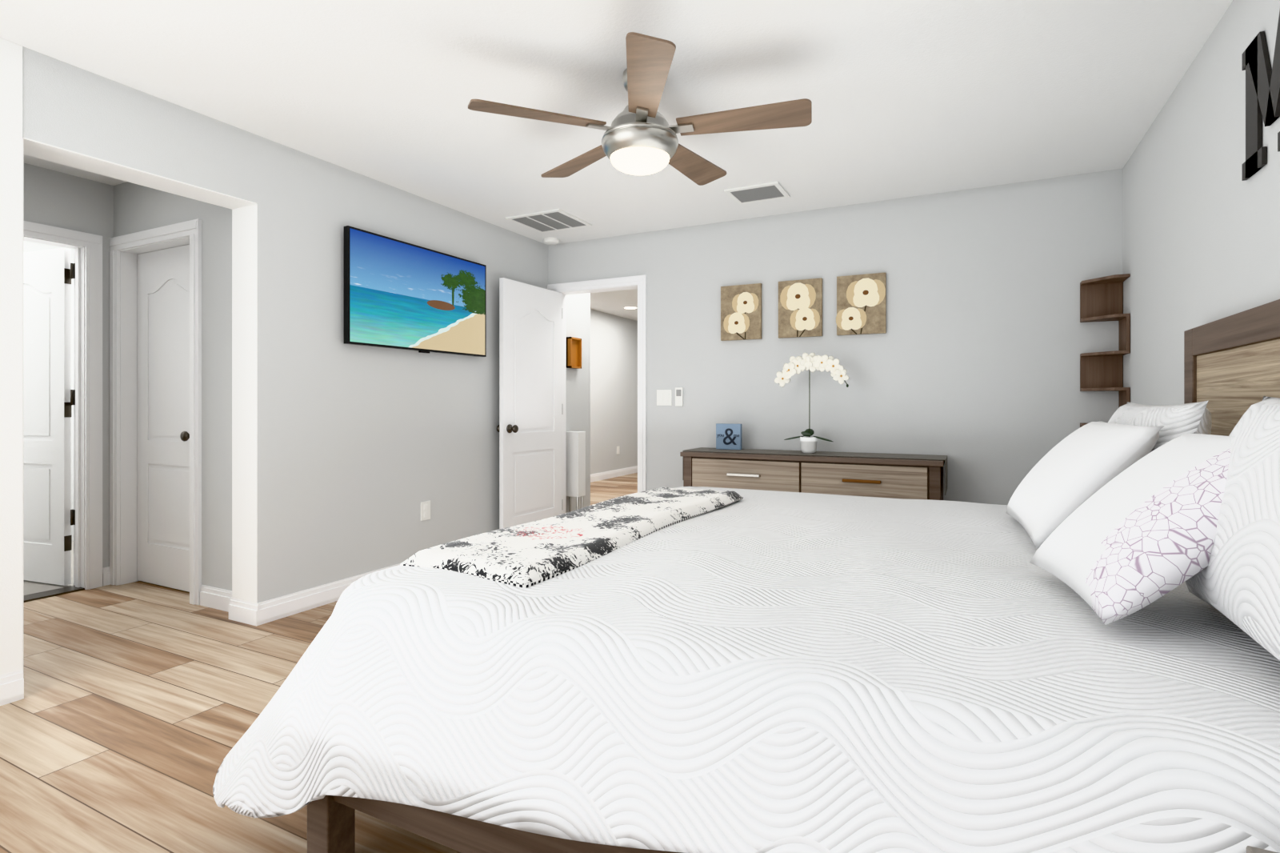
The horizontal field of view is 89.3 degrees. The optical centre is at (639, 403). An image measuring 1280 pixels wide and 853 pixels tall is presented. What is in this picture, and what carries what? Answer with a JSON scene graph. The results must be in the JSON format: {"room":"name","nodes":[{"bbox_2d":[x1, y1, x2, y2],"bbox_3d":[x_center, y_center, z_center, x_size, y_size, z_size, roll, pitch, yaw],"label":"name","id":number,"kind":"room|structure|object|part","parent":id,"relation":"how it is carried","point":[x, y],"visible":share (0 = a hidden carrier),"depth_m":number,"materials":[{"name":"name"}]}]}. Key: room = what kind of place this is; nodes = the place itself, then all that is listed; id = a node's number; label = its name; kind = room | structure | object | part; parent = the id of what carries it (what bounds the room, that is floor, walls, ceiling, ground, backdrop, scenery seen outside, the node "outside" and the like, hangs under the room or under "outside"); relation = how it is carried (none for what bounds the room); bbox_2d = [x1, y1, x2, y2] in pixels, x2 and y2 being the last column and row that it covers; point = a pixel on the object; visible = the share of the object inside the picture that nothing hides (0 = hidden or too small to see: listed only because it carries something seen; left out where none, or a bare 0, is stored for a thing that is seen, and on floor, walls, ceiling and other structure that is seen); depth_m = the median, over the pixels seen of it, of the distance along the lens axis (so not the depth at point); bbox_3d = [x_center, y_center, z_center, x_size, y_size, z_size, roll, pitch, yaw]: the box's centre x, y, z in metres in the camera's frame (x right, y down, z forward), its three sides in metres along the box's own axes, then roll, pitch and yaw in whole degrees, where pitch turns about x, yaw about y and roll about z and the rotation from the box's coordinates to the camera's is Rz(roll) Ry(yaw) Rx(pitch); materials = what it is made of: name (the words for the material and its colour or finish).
{"room":"bedroom","nodes":[
{"label":"bedroom","id":0,"kind":"room"},
{"bbox_2d":[23,540,73,595],"bbox_3d":[-4.089,1.097,4.255,1.660,0.006,2.100,0,0,27],"label":"floor","id":1,"kind":"structure","parent":0,"point":[30,587],"depth_m":3.90,"materials":[{"name":"grey"}]},
{"bbox_2d":[23,240,73,540],"bbox_3d":[-4.883,-0.120,4.657,0.120,2.440,2.340,0,0,27],"label":"wall","id":2,"kind":"structure","parent":0,"point":[30,246],"depth_m":5.18,"materials":[{"name":"grey paint"}]},
{"bbox_2d":[23,162,112,567],"bbox_3d":[-3.533,-0.120,3.515,0.120,2.440,1.080,0,0,27],"label":"wall","id":3,"kind":"structure","parent":0,"point":[106,212],"depth_m":3.86,"materials":[{"name":"grey paint"}]},
{"bbox_2d":[23,247,71,585],"bbox_3d":[-3.789,0.074,4.009,0.758,2.020,0.175,0,0,19],"label":"door","id":4,"kind":"structure","parent":3,"relation":"in","point":[47,416],"depth_m":3.92,"materials":[{"name":"white wood"}]},
{"bbox_2d":[23,220,102,589],"bbox_3d":[-3.514,0.043,3.527,0.144,2.115,0.930,0,0,27],"label":"door frame","id":5,"kind":"structure","parent":3,"relation":"attached to","point":[86,248],"depth_m":3.86,"materials":[{"name":"white wood"}]},
{"bbox_2d":[70,262,75,525],"bbox_3d":[-3.394,-0.060,3.885,0.056,1.574,0.016,0,0,27],"label":"hinges","id":6,"kind":"object","parent":3,"relation":"attached to","point":[72,394],"depth_m":3.89,"materials":[{"name":"grey metal"}]},
{"bbox_2d":[112,181,231,591],"bbox_3d":[-2.665,-0.120,3.770,1.440,2.440,0.140,0,0,27],"label":"wall","id":7,"kind":"structure","parent":0,"point":[136,208],"depth_m":3.52,"materials":[{"name":"grey paint"}]},
{"bbox_2d":[109,218,201,604],"bbox_3d":[-2.797,0.043,3.824,0.925,2.115,0.164,0,0,27],"label":"door frame","id":8,"kind":"structure","parent":7,"relation":"attached to","point":[126,250],"depth_m":3.94,"materials":[{"name":"white wood"}]},
{"bbox_2d":[137,244,189,591],"bbox_3d":[-2.776,0.082,3.866,0.749,2.020,0.175,0,0,27],"label":"closet door","id":9,"kind":"structure","parent":7,"relation":"in","point":[163,417],"depth_m":3.89,"materials":[{"name":"white wood"}]},
{"bbox_2d":[200,584,249,622],"bbox_3d":[-2.232,1.046,3.461,0.390,0.108,0.020,0,0,27],"label":"baseboard","id":10,"kind":"structure","parent":7,"relation":"attached to","point":[211,597],"depth_m":3.45,"materials":[{"name":"white wood"}]},
{"bbox_2d":[22,46,590,603],"bbox_3d":[-1.867,-0.120,3.529,0.200,2.440,5.810,0,0,27],"label":"wall","id":11,"kind":"structure","parent":0,"point":[363,451],"depth_m":3.60,"materials":[{"name":"grey paint"}]},
{"bbox_2d":[0,669,23,705],"bbox_3d":[-2.655,1.046,1.736,0.014,0.108,1.540,0,0,27],"label":"baseboard","id":12,"kind":"structure","parent":11,"relation":"attached to","point":[12,683],"depth_m":2.39,"materials":[{"name":"white wood"}]},
{"bbox_2d":[0,37,257,675],"bbox_3d":[-2.406,-0.119,2.462,0.203,2.439,1.820,0,0,27],"label":"trim","id":13,"kind":"structure","parent":11,"relation":"attached to","point":[14,145],"depth_m":2.42,"materials":[{"name":"white"}]},
{"bbox_2d":[249,562,401,625],"bbox_3d":[-1.337,1.046,4.340,0.014,0.108,2.524,0,0,27],"label":"baseboard","id":14,"kind":"structure","parent":11,"relation":"attached to","point":[261,613],"depth_m":3.42,"materials":[{"name":"white wood"}]},
{"bbox_2d":[344,225,486,356],"bbox_3d":[-1.399,-0.664,4.163,0.062,0.672,1.165,0,0,27],"label":"tv","id":15,"kind":"object","parent":11,"relation":"attached to","point":[401,294],"visible":0.98,"depth_m":4.04,"materials":[{"name":"black plastic"}]},
{"bbox_2d":[420,500,430,520],"bbox_3d":[-1.397,0.695,4.227,0.009,0.120,0.080,0,0,27],"label":"outlet","id":16,"kind":"object","parent":11,"relation":"attached to","point":[426,510],"visible":1,"depth_m":4.22,"materials":[{"name":"white plastic"}]},
{"bbox_2d":[566,336,581,368],"bbox_3d":[-0.588,-0.455,5.778,0.048,0.270,0.180,0,0,27],"label":"shelf box","id":17,"kind":"object","parent":11,"relation":"attached to","point":[574,352],"visible":1,"depth_m":5.78,"materials":[{"name":"brown wood"}]},
{"bbox_2d":[0,472,637,852],"bbox_3d":[-0.472,1.125,5.339,7.535,0.070,10.400,0,0,27],"label":"floor","id":18,"kind":"structure","parent":0,"point":[130,719],"depth_m":2.24,"materials":[{"name":"brown wood"}]},
{"bbox_2d":[565,431,585,512],"bbox_3d":[-0.578,0.670,5.662,0.166,0.860,0.120,0,0,27],"label":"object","id":19,"kind":"object","parent":18,"relation":"on","point":[575,463],"visible":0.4,"depth_m":5.61,"materials":[{"name":"white"}]},
{"bbox_2d":[212,299,1279,852],"bbox_3d":[0.614,0.412,1.969,2.710,1.375,2.358,0,0,27],"label":"bed","id":20,"kind":"object","parent":18,"relation":"on","point":[1072,645],"visible":1,"depth_m":1.18,"materials":[{"name":"white fabric"}]},
{"bbox_2d":[400,486,743,589],"bbox_3d":[-0.078,0.399,2.270,0.410,0.041,1.604,0,0,27],"label":"throw","id":21,"kind":"object","parent":20,"relation":"on","point":[531,555],"depth_m":1.86,"materials":[{"name":"white fabric"}]},
{"bbox_2d":[212,485,1279,852],"bbox_3d":[0.483,0.659,2.035,2.417,0.499,2.358,0,0,27],"label":"quilt","id":22,"kind":"object","parent":20,"relation":"on","point":[745,670],"depth_m":1.14,"materials":[{"name":"white fabric"}]},
{"bbox_2d":[1005,420,1164,548],"bbox_3d":[1.325,0.224,1.989,0.160,0.440,0.620,42,15,17],"label":"pillow","id":23,"kind":"object","parent":20,"relation":"on","point":[1094,454],"depth_m":1.79,"materials":[{"name":"white fabric"}]},
{"bbox_2d":[1028,431,1279,624],"bbox_3d":[1.053,0.227,1.323,0.470,0.150,0.470,-45,-12,12],"label":"pillow","id":24,"kind":"object","parent":20,"relation":"on","point":[1158,524],"depth_m":1.20,"materials":[{"name":"white fabric"}]},
{"bbox_3d":[1.604,0.412,1.503,0.054,1.375,2.070,0,0,27],"label":"headboard","id":25,"kind":"part","parent":20,"relation":"part of","materials":[{"name":"beige wood"}]},
{"bbox_2d":[680,447,947,499],"bbox_3d":[1.097,0.710,4.238,1.642,0.781,0.477,0,0,27],"label":"dresser","id":26,"kind":"object","parent":18,"relation":"on","point":[906,476],"visible":0.38,"depth_m":4.01,"materials":[{"name":"beige wood"}]},
{"bbox_2d":[716,423,741,449],"bbox_3d":[0.625,0.228,4.555,0.180,0.180,0.038,0,0,27],"label":"block sign","id":27,"kind":"object","parent":26,"relation":"on","point":[728,436],"visible":1,"depth_m":4.54,"materials":[{"name":"blue wood"}]},
{"bbox_2d":[774,352,849,453],"bbox_3d":[1.117,-0.008,4.206,0.470,0.652,0.252,0,0,27],"label":"orchid","id":28,"kind":"object","parent":26,"relation":"on","point":[810,362],"visible":1,"depth_m":4.18,"materials":[{"name":"white plant"}]},
{"bbox_2d":[1246,845,1278,852],"bbox_3d":[0.767,0.790,0.380,0.525,0.620,0.490,0,0,27],"label":"nightstand","id":29,"kind":"object","parent":18,"relation":"on","point":[1250,849],"visible":1,"depth_m":0.70,"materials":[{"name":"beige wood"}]},
{"bbox_2d":[590,308,637,474],"bbox_3d":[-0.920,-0.120,8.833,0.120,2.440,4.510,0,0,27],"label":"wall","id":30,"kind":"structure","parent":0,"point":[614,382],"depth_m":9.71,"materials":[{"name":"grey paint"}]},
{"bbox_2d":[590,465,637,482],"bbox_3d":[-0.887,1.046,8.749,0.014,0.108,4.390,0,0,27],"label":"baseboard","id":31,"kind":"structure","parent":30,"relation":"attached to","point":[628,470],"depth_m":9.69,"materials":[{"name":"white wood"}]},
{"bbox_2d":[616,445,619,454],"bbox_3d":[-0.333,0.700,9.852,0.006,0.120,0.080,0,0,27],"label":"outlet","id":32,"kind":"object","parent":30,"relation":"attached to","point":[618,450],"visible":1,"depth_m":9.84,"materials":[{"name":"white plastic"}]},
{"bbox_2d":[0,0,1232,320],"bbox_3d":[-0.472,-1.380,5.339,7.535,0.080,10.400,0,0,27],"label":"ceiling","id":33,"kind":"structure","parent":0,"point":[912,98],"depth_m":2.71,"materials":[{"name":"white paint"}]},
{"bbox_2d":[505,208,591,232],"bbox_3d":[-0.661,-1.334,4.739,0.460,0.012,0.440,0,0,27],"label":"ceiling vent","id":34,"kind":"object","parent":33,"relation":"in","point":[550,221],"visible":0.98,"depth_m":4.71,"materials":[{"name":"white plastic"}]},
{"bbox_2d":[543,236,559,244],"bbox_3d":[-0.721,-1.322,5.263,0.128,0.036,0.128,0,0,27],"label":"smoke detector","id":35,"kind":"object","parent":33,"relation":"attached to","point":[550,241],"visible":1,"depth_m":5.22,"materials":[{"name":"white plastic"}]},
{"bbox_2d":[468,32,811,185],"bbox_3d":[0.029,-1.142,2.655,1.310,0.394,1.290,0,0,27],"label":"fan","id":36,"kind":"object","parent":33,"relation":"hanging from","point":[639,137],"visible":1,"depth_m":2.51,"materials":[{"name":"brown wood"}]},
{"bbox_2d":[724,181,790,204],"bbox_3d":[0.745,-1.334,4.106,0.340,0.012,0.300,0,0,27],"label":"ceiling vent","id":37,"kind":"object","parent":33,"relation":"in","point":[768,191],"visible":1,"depth_m":4.09,"materials":[{"name":"white plastic"}]},
{"bbox_2d":[548,168,1122,504],"bbox_3d":[1.067,-0.120,4.604,4.065,2.440,0.120,0,0,27],"label":"wall","id":38,"kind":"structure","parent":0,"point":[969,362],"depth_m":4.20,"materials":[{"name":"grey paint"}]},
{"bbox_2d":[547,274,646,513],"bbox_3d":[-0.328,0.043,5.311,0.933,2.115,0.169,0,0,27],"label":"door frame","id":39,"kind":"structure","parent":38,"relation":"attached to","point":[638,282],"depth_m":5.07,"materials":[{"name":"white wood"}]},
{"bbox_2d":[496,277,562,528],"bbox_3d":[-0.842,0.082,5.100,0.175,2.020,0.759,0,0,28],"label":"hall door","id":40,"kind":"structure","parent":39,"relation":"in","point":[530,428],"depth_m":5.04,"materials":[{"name":"white wood"}]},
{"bbox_2d":[656,389,671,405],"bbox_3d":[0.186,-0.050,4.977,0.125,0.120,0.010,0,0,27],"label":"switch plate","id":41,"kind":"object","parent":38,"relation":"attached to","point":[664,397],"depth_m":4.98,"materials":[{"name":"white plastic"}]},
{"bbox_2d":[675,387,683,405],"bbox_3d":[0.297,-0.055,4.916,0.060,0.140,0.020,0,0,27],"label":"switch plate","id":42,"kind":"object","parent":38,"relation":"attached to","point":[678,390],"depth_m":4.91,"materials":[{"name":"white plastic"}]},
{"bbox_2d":[720,283,761,340],"bbox_3d":[0.731,-0.661,4.688,0.300,0.398,0.031,0,0,27],"label":"picture","id":43,"kind":"object","parent":38,"relation":"attached to","point":[741,312],"visible":1,"depth_m":4.67,"materials":[{"name":"beige fabric"}]},
{"bbox_2d":[778,277,822,338],"bbox_3d":[1.110,-0.661,4.496,0.300,0.397,0.031,0,0,27],"label":"picture","id":44,"kind":"object","parent":38,"relation":"attached to","point":[800,308],"visible":1,"depth_m":4.48,"materials":[{"name":"beige fabric"}]},
{"bbox_2d":[836,272,886,335],"bbox_3d":[1.469,-0.661,4.314,0.316,0.398,0.031,0,0,27],"label":"picture","id":45,"kind":"object","parent":38,"relation":"attached to","point":[861,304],"visible":1,"depth_m":4.30,"materials":[{"name":"beige fabric"}]},
{"bbox_2d":[1080,273,1129,427],"bbox_3d":[2.608,-0.191,3.642,0.200,1.031,0.200,0,0,27],"label":"corner shelf","id":46,"kind":"object","parent":38,"relation":"attached to","point":[1101,298],"visible":0.62,"depth_m":3.70,"materials":[{"name":"brown wood"}]},
{"bbox_2d":[1122,0,1279,405],"bbox_3d":[1.641,-0.120,1.371,0.120,2.440,5.130,0,0,27],"label":"wall","id":47,"kind":"structure","parent":0,"point":[1201,232],"depth_m":2.48,"materials":[{"name":"grey paint"}]},
{"bbox_2d":[1241,10,1279,180],"bbox_3d":[1.812,-0.905,1.857,0.011,0.400,0.420,0,0,27],"label":"letter sign","id":48,"kind":"object","parent":47,"relation":"attached to","point":[1262,90],"visible":0.94,"depth_m":1.93,"materials":[{"name":"black"}]}
]}

